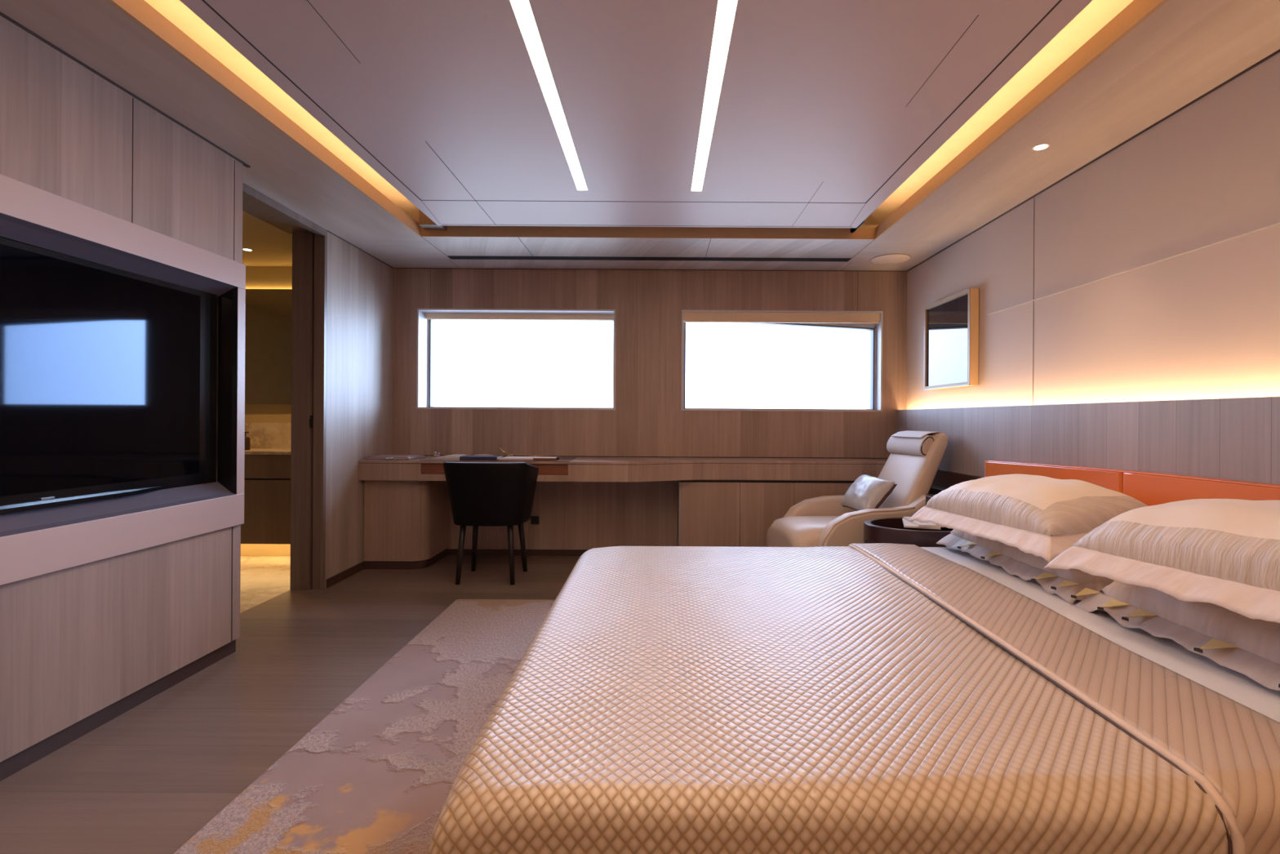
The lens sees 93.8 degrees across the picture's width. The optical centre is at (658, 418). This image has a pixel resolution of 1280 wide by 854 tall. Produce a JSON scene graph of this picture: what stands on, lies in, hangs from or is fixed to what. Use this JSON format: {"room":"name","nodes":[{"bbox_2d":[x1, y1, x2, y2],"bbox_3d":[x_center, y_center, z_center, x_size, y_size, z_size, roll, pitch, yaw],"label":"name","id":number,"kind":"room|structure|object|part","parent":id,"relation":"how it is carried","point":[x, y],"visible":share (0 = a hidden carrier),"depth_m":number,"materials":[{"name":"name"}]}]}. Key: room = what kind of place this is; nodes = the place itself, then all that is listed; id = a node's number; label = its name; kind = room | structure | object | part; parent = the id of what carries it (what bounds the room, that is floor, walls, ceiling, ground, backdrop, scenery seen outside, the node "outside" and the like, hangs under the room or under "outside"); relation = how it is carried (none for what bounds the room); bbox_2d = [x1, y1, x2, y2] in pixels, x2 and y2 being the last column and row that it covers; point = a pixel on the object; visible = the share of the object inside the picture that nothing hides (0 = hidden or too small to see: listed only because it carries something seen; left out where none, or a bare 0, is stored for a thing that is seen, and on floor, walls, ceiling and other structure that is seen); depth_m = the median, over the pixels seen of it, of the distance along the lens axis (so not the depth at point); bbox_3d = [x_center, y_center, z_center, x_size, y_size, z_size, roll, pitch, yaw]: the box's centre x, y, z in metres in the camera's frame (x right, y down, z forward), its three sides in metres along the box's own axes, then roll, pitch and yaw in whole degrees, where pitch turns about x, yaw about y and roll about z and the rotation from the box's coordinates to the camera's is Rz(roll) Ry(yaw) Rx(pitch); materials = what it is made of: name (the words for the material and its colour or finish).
{"room":"yacht cabin bedroom","nodes":[
{"label":"yacht cabin bedroom","id":0,"kind":"room"},
{"bbox_2d":[0,15,243,762],"bbox_3d":[-2.014,-0.050,0.470,0.351,2.146,4.340,0,0,0],"label":"wall","id":1,"kind":"structure","parent":0,"point":[76,642],"depth_m":2.00,"materials":[{"name":"brown wood"}]},
{"bbox_2d":[0,235,217,513],"bbox_3d":[-1.907,-0.128,1.798,0.074,0.800,1.535,0,0,1],"label":"television","id":2,"kind":"object","parent":1,"relation":"attached to","point":[108,375],"visible":1,"depth_m":2.03,"materials":[{"name":"black glass"}]},
{"bbox_2d":[0,639,235,781],"bbox_3d":[-1.868,0.995,0.465,0.020,0.058,4.330,0,0,0],"label":"baseboard","id":3,"kind":"structure","parent":1,"relation":"attached to","point":[13,764],"depth_m":2.01,"materials":[{"name":"brown wood"}]},
{"bbox_2d":[0,173,245,585],"bbox_3d":[-1.861,-0.106,0.470,0.076,1.140,4.340,0,0,0],"label":"trim","id":4,"kind":"structure","parent":1,"relation":"attached to","point":[35,542],"depth_m":2.08,"materials":[{"name":"paint"}]},
{"bbox_2d":[240,266,292,555],"bbox_3d":[-3.195,-0.054,4.460,2.010,2.140,0.080,0,0,0],"label":"wall","id":5,"kind":"structure","parent":0,"point":[256,277],"depth_m":4.42,"materials":[{"name":"wood"}]},
{"bbox_2d":[240,422,291,543],"bbox_3d":[-3.128,0.441,4.224,1.850,0.820,0.389,0,0,0],"label":"vanity cabinet","id":6,"kind":"object","parent":5,"relation":"attached to","point":[267,468],"visible":0.02,"depth_m":4.07,"materials":[{"name":"brown wood"}]},
{"bbox_3d":[-3.102,0.323,4.225,1.800,0.163,0.350,0,0,0],"label":"drawer","id":7,"kind":"part","parent":6,"relation":"part of","materials":[{"name":"brown wood"}]},
{"bbox_2d":[244,448,291,454],"bbox_3d":[-3.126,0.231,4.217,1.850,0.020,0.374,0,0,0],"label":"countertop","id":8,"kind":"structure","parent":6,"relation":"on","point":[252,451],"depth_m":4.03,"materials":[{"name":"beige stone"}]},
{"bbox_2d":[244,431,250,449],"bbox_3d":[-2.900,0.158,4.200,0.061,0.129,0.060,0,0,0],"label":"soap dispenser","id":9,"kind":"object","parent":8,"relation":"on","point":[247,440],"visible":0.61,"depth_m":4.19,"materials":[{"name":"brown plastic"}]},
{"bbox_2d":[244,422,291,448],"bbox_3d":[-3.126,0.126,4.412,1.850,0.190,0.014,0,0,0],"label":"backsplash","id":10,"kind":"structure","parent":5,"relation":"attached to","point":[262,435],"depth_m":4.40,"materials":[{"name":"beige stone"}]},
{"bbox_2d":[244,288,292,404],"bbox_3d":[-3.097,-0.526,4.394,1.800,0.845,0.008,0,0,0],"label":"bathroom mirror","id":11,"kind":"object","parent":5,"relation":"attached to","point":[268,331],"visible":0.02,"depth_m":4.39,"materials":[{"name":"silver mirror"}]},
{"bbox_2d":[242,210,292,266],"bbox_3d":[-3.168,-1.134,3.000,2.050,0.020,3.000,0,0,0],"label":"ceiling","id":12,"kind":"structure","parent":0,"point":[271,246],"depth_m":3.86,"materials":[{"name":"paint"}]},
{"bbox_2d":[242,248,253,251],"bbox_3d":[-2.733,-1.120,3.980,0.064,0.003,0.064,0,0,0],"label":"recessed light","id":13,"kind":"object","parent":12,"relation":"in","point":[244,249],"visible":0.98,"depth_m":3.97,"materials":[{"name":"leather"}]},
{"bbox_2d":[0,555,580,853],"bbox_3d":[-1.106,1.058,1.400,6.200,0.060,6.400,0,0,0],"label":"floor","id":14,"kind":"structure","parent":0,"point":[146,780],"depth_m":2.10,"materials":[{"name":"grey wood"}]},
{"bbox_2d":[173,599,555,853],"bbox_3d":[-0.120,1.026,1.855,2.027,0.016,3.010,0,0,0],"label":"rug","id":15,"kind":"object","parent":14,"relation":"on","point":[377,774],"visible":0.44,"depth_m":1.81,"materials":[{"name":"fabric"}]},
{"bbox_3d":[0.678,0.824,1.898,2.035,0.396,1.875,0,0,0],"label":"bed","id":16,"kind":"object","parent":15,"relation":"on","visible":0,"materials":[{"name":"beige quilted fabric"},{"name":"cream linen"}]},
{"bbox_2d":[426,542,1279,853],"bbox_3d":[0.400,0.792,1.897,1.590,0.439,2.005,0,0,0],"label":"bedspread","id":17,"kind":"object","parent":16,"relation":"on","point":[871,698],"visible":1,"depth_m":1.14,"materials":[{"name":"beige fabric"}]},
{"bbox_2d":[920,546,1279,722],"bbox_3d":[1.446,0.793,1.897,0.500,0.412,1.985,0,0,0],"label":"sheet","id":18,"kind":"object","parent":16,"relation":"on","point":[1234,685],"visible":0.27,"depth_m":1.58,"materials":[{"name":"white fabric"}]},
{"bbox_2d":[936,528,1114,604],"bbox_3d":[1.509,0.507,2.360,0.427,0.207,0.927,0,0,0],"label":"pillow","id":19,"kind":"object","parent":18,"relation":"on","point":[1063,583],"visible":0.35,"depth_m":2.18,"materials":[{"name":"fabric"}]},
{"bbox_2d":[907,473,1148,563],"bbox_3d":[1.433,0.348,2.319,0.517,0.251,0.905,0,0,-4],"label":"pillow","id":20,"kind":"object","parent":19,"relation":"on","point":[1037,515],"visible":0.8,"depth_m":2.08,"materials":[{"name":"fabric"}]},
{"bbox_2d":[1071,580,1279,690],"bbox_3d":[1.508,0.510,1.423,0.427,0.209,0.933,0,0,0],"label":"pillow","id":21,"kind":"object","parent":18,"relation":"on","point":[1234,641],"visible":0.7,"depth_m":1.49,"materials":[{"name":"fabric"}]},
{"bbox_2d":[1044,498,1279,622],"bbox_3d":[1.431,0.315,1.338,0.517,0.262,0.906,0,0,-5],"label":"pillow","id":22,"kind":"object","parent":21,"relation":"on","point":[1224,553],"visible":1,"depth_m":1.38,"materials":[{"name":"fabric"}]},
{"bbox_2d":[443,462,538,585],"bbox_3d":[-1.069,0.649,3.833,0.556,0.762,0.454,0,0,0],"label":"desk chair","id":23,"kind":"object","parent":14,"relation":"on","point":[481,494],"visible":1,"depth_m":3.66,"materials":[{"name":"black leather"}]},
{"bbox_3d":[-1.232,0.835,3.728,0.071,0.388,0.037,0,0,-45],"label":"leg","id":24,"kind":"part","parent":23,"relation":"part of","materials":[{"name":"black paint"}]},
{"bbox_3d":[-1.234,0.835,4.014,0.037,0.389,0.077,0,0,-44],"label":"leg","id":25,"kind":"part","parent":23,"relation":"part of","materials":[{"name":"black paint"}]},
{"bbox_3d":[-1.068,0.465,3.780,0.556,0.394,0.348,0,0,0],"label":"backrest","id":26,"kind":"part","parent":23,"relation":"part of","materials":[{"name":"black leather"}]},
{"bbox_3d":[-0.918,0.837,3.728,0.071,0.388,0.037,0,0,45],"label":"leg","id":27,"kind":"part","parent":23,"relation":"part of","materials":[{"name":"black paint"}]},
{"bbox_3d":[-0.915,0.837,4.015,0.080,0.389,0.037,0,0,-45],"label":"leg","id":28,"kind":"part","parent":23,"relation":"part of","materials":[{"name":"black paint"}]},
{"bbox_2d":[359,455,887,568],"bbox_3d":[-0.114,0.662,4.250,3.778,0.746,0.499,0,0,0],"label":"desk","id":29,"kind":"object","parent":14,"relation":"on","point":[406,502],"visible":0.81,"depth_m":4.06,"materials":[{"name":"brown wood"}]},
{"bbox_2d":[364,453,426,460],"bbox_3d":[-1.825,0.270,4.159,0.306,0.024,0.267,0,0,5],"label":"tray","id":30,"kind":"object","parent":29,"relation":"on","point":[387,456],"visible":1,"depth_m":4.05,"materials":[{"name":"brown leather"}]},
{"bbox_2d":[434,450,439,457],"bbox_3d":[-1.604,0.260,4.330,0.043,0.047,0.024,0,0,0],"label":"glass ornament","id":31,"kind":"object","parent":29,"relation":"on","point":[435,451],"visible":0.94,"depth_m":4.32,"materials":[{"name":"clear glass"}]},
{"bbox_2d":[431,453,493,458],"bbox_3d":[-1.362,0.271,4.260,0.440,0.021,0.200,0,0,0],"label":"open book","id":32,"kind":"object","parent":29,"relation":"on","point":[455,455],"visible":0.62,"depth_m":4.16,"materials":[{"name":"paper"}]},
{"bbox_2d":[459,455,502,460],"bbox_3d":[-1.208,0.269,4.082,0.257,0.026,0.135,0,0,0],"label":"notebook","id":33,"kind":"object","parent":29,"relation":"on","point":[463,457],"visible":0.9,"depth_m":4.01,"materials":[{"name":"blue paper"}]},
{"bbox_3d":[-1.100,0.340,4.157,0.980,0.067,0.286,0,0,0],"label":"drawer","id":34,"kind":"part","parent":29,"relation":"part of","materials":[{"name":"wood"}]},
{"bbox_2d":[497,446,511,457],"bbox_3d":[-1.103,0.244,4.330,0.114,0.077,0.070,0,0,0],"label":"stand","id":35,"kind":"object","parent":29,"relation":"on","point":[499,447],"visible":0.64,"depth_m":4.33,"materials":[{"name":"gold metal"}]},
{"bbox_2d":[498,456,542,460],"bbox_3d":[-0.954,0.277,4.145,0.245,0.014,0.230,0,0,0],"label":"magazine","id":36,"kind":"object","parent":29,"relation":"on","point":[507,458],"visible":0.86,"depth_m":4.05,"materials":[{"name":"paper"}]},
{"bbox_2d":[510,453,546,456],"bbox_3d":[-0.922,0.270,4.285,0.280,0.028,0.020,0,0,0],"label":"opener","id":37,"kind":"object","parent":29,"relation":"on","point":[512,455],"visible":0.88,"depth_m":4.28,"materials":[{"name":"gold metal"}]},
{"bbox_2d":[533,456,559,460],"bbox_3d":[-0.760,0.272,4.080,0.173,0.025,0.100,0,0,0],"label":"desk tray","id":38,"kind":"object","parent":29,"relation":"on","point":[557,457],"visible":1,"depth_m":4.03,"materials":[{"name":"leather"}]},
{"bbox_2d":[359,455,887,464],"bbox_3d":[-0.112,0.301,4.250,3.778,0.017,0.499,0,0,0],"label":"countertop","id":39,"kind":"structure","parent":29,"relation":"on","point":[579,460],"depth_m":4.18,"materials":[{"name":"brown wood"}]},
{"bbox_2d":[677,480,854,546],"bbox_3d":[0.957,0.737,4.343,1.633,0.607,0.286,0,0,0],"label":"base cabinet","id":40,"kind":"object","parent":14,"relation":"on","point":[711,513],"visible":0.32,"depth_m":4.20,"materials":[{"name":"brown wood"}]},
{"bbox_3d":[0.150,0.741,4.343,0.018,0.590,0.286,0,0,0],"label":"panel","id":41,"kind":"part","parent":40,"relation":"part of","materials":[{"name":"brown wood"}]},
{"bbox_3d":[0.364,0.718,4.210,0.407,0.538,0.021,0,0,0],"label":"cabinet door","id":42,"kind":"part","parent":40,"relation":"part of","materials":[{"name":"brown wood"}]},
{"bbox_3d":[0.759,0.721,4.210,0.377,0.538,0.021,0,0,0],"label":"cabinet door","id":43,"kind":"part","parent":40,"relation":"part of","materials":[{"name":"brown wood"}]},
{"bbox_3d":[1.142,0.723,4.210,0.382,0.538,0.021,0,0,0],"label":"cabinet door","id":44,"kind":"part","parent":40,"relation":"part of","materials":[{"name":"brown wood"}]},
{"bbox_2d":[766,432,948,546],"bbox_3d":[1.218,0.564,3.688,0.990,0.956,0.650,0,0,-9],"label":"lounge armchair","id":45,"kind":"object","parent":14,"relation":"on","point":[820,521],"visible":0.44,"depth_m":3.54,"materials":[{"name":"beige leather"}]},
{"bbox_2d":[766,515,839,546],"bbox_3d":[1.051,0.788,3.661,0.655,0.347,0.510,0,0,-9],"label":"seat cushion","id":46,"kind":"object","parent":45,"relation":"on","point":[788,531],"depth_m":3.53,"materials":[{"name":"beige leather"}]},
{"bbox_3d":[1.169,0.712,3.963,0.762,0.540,0.090,0,0,-9],"label":"arm","id":47,"kind":"part","parent":45,"relation":"part of","materials":[{"name":"beige leather"}]},
{"bbox_2d":[840,474,897,511],"bbox_3d":[1.267,0.464,3.648,0.193,0.222,0.368,0,0,-9],"label":"lumbar cushion","id":48,"kind":"object","parent":45,"relation":"on","point":[867,491],"visible":0.95,"depth_m":3.55,"materials":[{"name":"silver fabric"}]},
{"bbox_3d":[1.256,0.713,3.410,0.762,0.540,0.090,0,0,-9],"label":"arm","id":49,"kind":"part","parent":45,"relation":"part of","materials":[{"name":"beige leather"}]},
{"bbox_3d":[1.496,0.429,3.732,0.427,0.683,0.480,0,0,-9],"label":"backrest","id":50,"kind":"part","parent":45,"relation":"part of","materials":[{"name":"beige leather"}]},
{"bbox_2d":[886,430,944,456],"bbox_3d":[1.612,0.154,3.761,0.174,0.146,0.387,0,0,-9],"label":"roll","id":51,"kind":"object","parent":45,"relation":"on","point":[908,442],"visible":1,"depth_m":3.69,"materials":[{"name":"beige leather"}]},
{"bbox_2d":[863,517,953,546],"bbox_3d":[1.401,0.799,3.145,0.633,0.488,0.424,0,0,0],"label":"nightstand","id":52,"kind":"object","parent":14,"relation":"on","point":[883,530],"visible":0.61,"depth_m":3.01,"materials":[{"name":"paint"}]},
{"bbox_2d":[902,518,941,529],"bbox_3d":[1.371,0.550,3.135,0.170,0.009,0.260,0,0,20],"label":"magazine","id":53,"kind":"object","parent":52,"relation":"on","point":[906,523],"visible":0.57,"depth_m":3.03,"materials":[{"name":"white paper"}]},
{"bbox_2d":[902,516,946,527],"bbox_3d":[1.402,0.540,3.128,0.170,0.009,0.260,0,0,6],"label":"magazine","id":54,"kind":"object","parent":53,"relation":"on","point":[916,522],"visible":0.43,"depth_m":3.04,"materials":[{"name":"paper"}]},
{"bbox_2d":[925,475,984,504],"bbox_3d":[1.636,0.438,3.151,0.282,0.236,0.422,0,0,0],"label":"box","id":55,"kind":"object","parent":52,"relation":"on","point":[928,496],"visible":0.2,"depth_m":3.33,"materials":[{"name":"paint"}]},
{"bbox_3d":[1.762,0.439,3.267,0.029,0.236,0.190,0,0,0],"label":"panel","id":56,"kind":"part","parent":55,"relation":"part of","materials":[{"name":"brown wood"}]},
{"bbox_2d":[928,469,969,494],"bbox_3d":[1.733,0.684,3.768,0.084,0.722,0.805,0,0,0],"label":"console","id":57,"kind":"object","parent":14,"relation":"on","point":[944,479],"visible":0.1,"depth_m":3.66,"materials":[{"name":"brown wood"}]},
{"bbox_3d":[1.769,0.376,3.768,0.015,0.104,0.805,0,0,0],"label":"panel","id":58,"kind":"part","parent":57,"relation":"part of","materials":[{"name":"brown wood"}]},
{"bbox_2d":[314,231,393,588],"bbox_3d":[-2.095,-0.054,4.050,0.190,2.152,0.900,0,0,0],"label":"wall","id":59,"kind":"structure","parent":0,"point":[360,286],"depth_m":3.92,"materials":[{"name":"brown wood"}]},
{"bbox_2d":[242,182,327,590],"bbox_3d":[-2.114,-0.064,3.101,0.231,2.172,1.002,0,0,0],"label":"door frame","id":60,"kind":"structure","parent":59,"relation":"in","point":[309,251],"depth_m":3.56,"materials":[{"name":"brown wood"}]},
{"bbox_3d":[-2.031,-0.033,3.588,0.062,2.112,0.027,0,0,0],"label":"frame","id":61,"kind":"part","parent":60,"relation":"part of","materials":[{"name":"brown wood"}]},
{"bbox_2d":[325,561,364,587],"bbox_3d":[-2.001,0.997,3.835,0.010,0.052,0.450,0,0,0],"label":"baseboard","id":62,"kind":"structure","parent":59,"relation":"attached to","point":[334,580],"depth_m":3.80,"materials":[{"name":"brown wood"}]},
{"bbox_2d":[0,0,1279,271],"bbox_3d":[-0.043,-1.228,1.400,3.900,0.235,6.200,0,0,0],"label":"ceiling","id":63,"kind":"structure","parent":0,"point":[1119,69],"depth_m":2.45,"materials":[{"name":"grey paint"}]},
{"bbox_2d":[179,0,1093,227],"bbox_3d":[-0.070,-1.237,1.225,2.515,0.176,4.750,0,0,0],"label":"ceiling panel","id":64,"kind":"object","parent":63,"relation":"attached to","point":[825,108],"visible":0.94,"depth_m":2.11,"materials":[{"name":"grey paint"}]},
{"bbox_2d":[510,0,587,190],"bbox_3d":[-0.385,-1.166,1.015,0.050,0.023,4.030,0,0,0],"label":"linear light","id":65,"kind":"object","parent":64,"relation":"attached to","point":[522,8],"visible":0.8,"depth_m":2.05,"materials":[{"name":"white plastic"}]},
{"bbox_2d":[691,0,737,191],"bbox_3d":[0.191,-1.162,1.015,0.051,0.023,4.030,0,0,0],"label":"linear light","id":66,"kind":"object","parent":64,"relation":"attached to","point":[726,10],"visible":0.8,"depth_m":2.05,"materials":[{"name":"white plastic"}]},
{"bbox_3d":[-0.067,-1.126,4.112,2.813,0.018,0.776,0,0,0],"label":"panel","id":67,"kind":"part","parent":63,"relation":"part of","materials":[{"name":"brown wood"}]},
{"bbox_3d":[-0.043,-1.126,4.112,3.900,0.018,0.776,0,0,0],"label":"panel","id":68,"kind":"part","parent":63,"relation":"part of","materials":[{"name":"brown wood"}]},
{"bbox_2d":[870,253,911,264],"bbox_3d":[1.609,-1.103,4.157,0.264,0.008,0.264,0,0,0],"label":"ceiling speaker","id":69,"kind":"object","parent":63,"relation":"attached to","point":[889,259],"visible":1,"depth_m":4.14,"materials":[{"name":"plastic"}]},
{"bbox_2d":[1031,142,1050,151],"bbox_3d":[1.559,-1.106,2.443,0.064,0.003,0.064,0,0,0],"label":"recessed light","id":70,"kind":"object","parent":63,"relation":"in","point":[1045,145],"visible":1,"depth_m":2.44,"materials":[{"name":"glass"}]},
{"bbox_2d":[392,268,906,549],"bbox_3d":[-0.149,-0.216,4.669,4.300,2.500,0.341,0,0,0],"label":"wall","id":71,"kind":"structure","parent":0,"point":[647,420],"depth_m":4.50,"materials":[{"name":"brown wood"}]},
{"bbox_2d":[416,308,615,409],"bbox_3d":[-1.071,-0.444,4.623,1.493,0.755,0.253,0,0,0],"label":"window","id":72,"kind":"structure","parent":71,"relation":"in","point":[424,364],"depth_m":4.56,"materials":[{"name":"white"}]},
{"bbox_2d":[425,312,613,320],"bbox_3d":[-1.069,-0.786,4.645,1.469,0.046,0.050,0,0,0],"label":"roller blind","id":73,"kind":"object","parent":72,"relation":"attached to","point":[471,316],"visible":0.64,"depth_m":4.62,"materials":[{"name":"beige fabric"}]},
{"bbox_2d":[447,548,588,555],"bbox_3d":[0.084,1.013,4.494,3.380,0.045,0.012,0,0,0],"label":"baseboard","id":74,"kind":"structure","parent":71,"relation":"attached to","point":[450,551],"depth_m":4.49,"materials":[{"name":"brown wood"}]},
{"bbox_2d":[530,515,538,524],"bbox_3d":[-0.930,0.764,4.493,0.060,0.060,0.014,0,0,0],"label":"wall socket","id":75,"kind":"object","parent":71,"relation":"attached to","point":[534,519],"visible":1,"depth_m":4.49,"materials":[{"name":"black paint"}]},
{"bbox_2d":[680,310,883,411],"bbox_3d":[0.926,-0.432,4.579,1.510,0.755,0.163,0,0,0],"label":"window","id":76,"kind":"structure","parent":71,"relation":"in","point":[876,329],"depth_m":4.58,"materials":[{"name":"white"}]},
{"bbox_2d":[683,311,879,323],"bbox_3d":[0.928,-0.761,4.545,1.486,0.073,0.050,0,0,0],"label":"roller blind","id":77,"kind":"object","parent":76,"relation":"attached to","point":[688,317],"visible":0.89,"depth_m":4.52,"materials":[{"name":"beige fabric"}]},
{"bbox_2d":[895,396,1279,484],"bbox_3d":[1.817,0.492,1.400,0.080,1.108,6.200,0,0,0],"label":"wall","id":78,"kind":"structure","parent":0,"point":[1238,438],"depth_m":2.30,"materials":[{"name":"brown wood"}]},
{"bbox_2d":[984,460,1279,506],"bbox_3d":[1.749,0.567,1.810,0.054,0.757,2.720,0,0,0],"label":"headboard","id":79,"kind":"object","parent":78,"relation":"attached to","point":[1150,488],"visible":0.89,"depth_m":2.10,"materials":[{"name":"orange leather"}]},
{"bbox_3d":[1.749,0.570,2.703,0.054,0.750,0.934,0,0,0],"label":"leather panel","id":80,"kind":"part","parent":79,"relation":"part of","materials":[{"name":"orange leather"}]},
{"bbox_3d":[1.749,0.567,1.340,0.054,0.757,1.780,0,0,0],"label":"leather panel","id":81,"kind":"part","parent":79,"relation":"part of","materials":[{"name":"orange leather"}]},
{"bbox_2d":[906,52,1279,409],"bbox_3d":[1.932,-0.603,1.400,0.144,1.500,6.200,0,0,0],"label":"wall","id":82,"kind":"structure","parent":0,"point":[1150,271],"depth_m":2.31,"materials":[{"name":"beige fabric"}]},
{"bbox_2d":[923,288,979,390],"bbox_3d":[1.834,-0.474,3.780,0.058,0.565,0.600,0,0,0],"label":"mirror","id":83,"kind":"object","parent":82,"relation":"attached to","point":[951,323],"visible":1,"depth_m":3.70,"materials":[{"name":"brown wood"}]},
{"bbox_3d":[1.820,-0.475,3.780,0.004,0.521,0.556,0,0,0],"label":"glass","id":84,"kind":"part","parent":83,"relation":"part of","materials":[{"name":"grey"}]}
]}

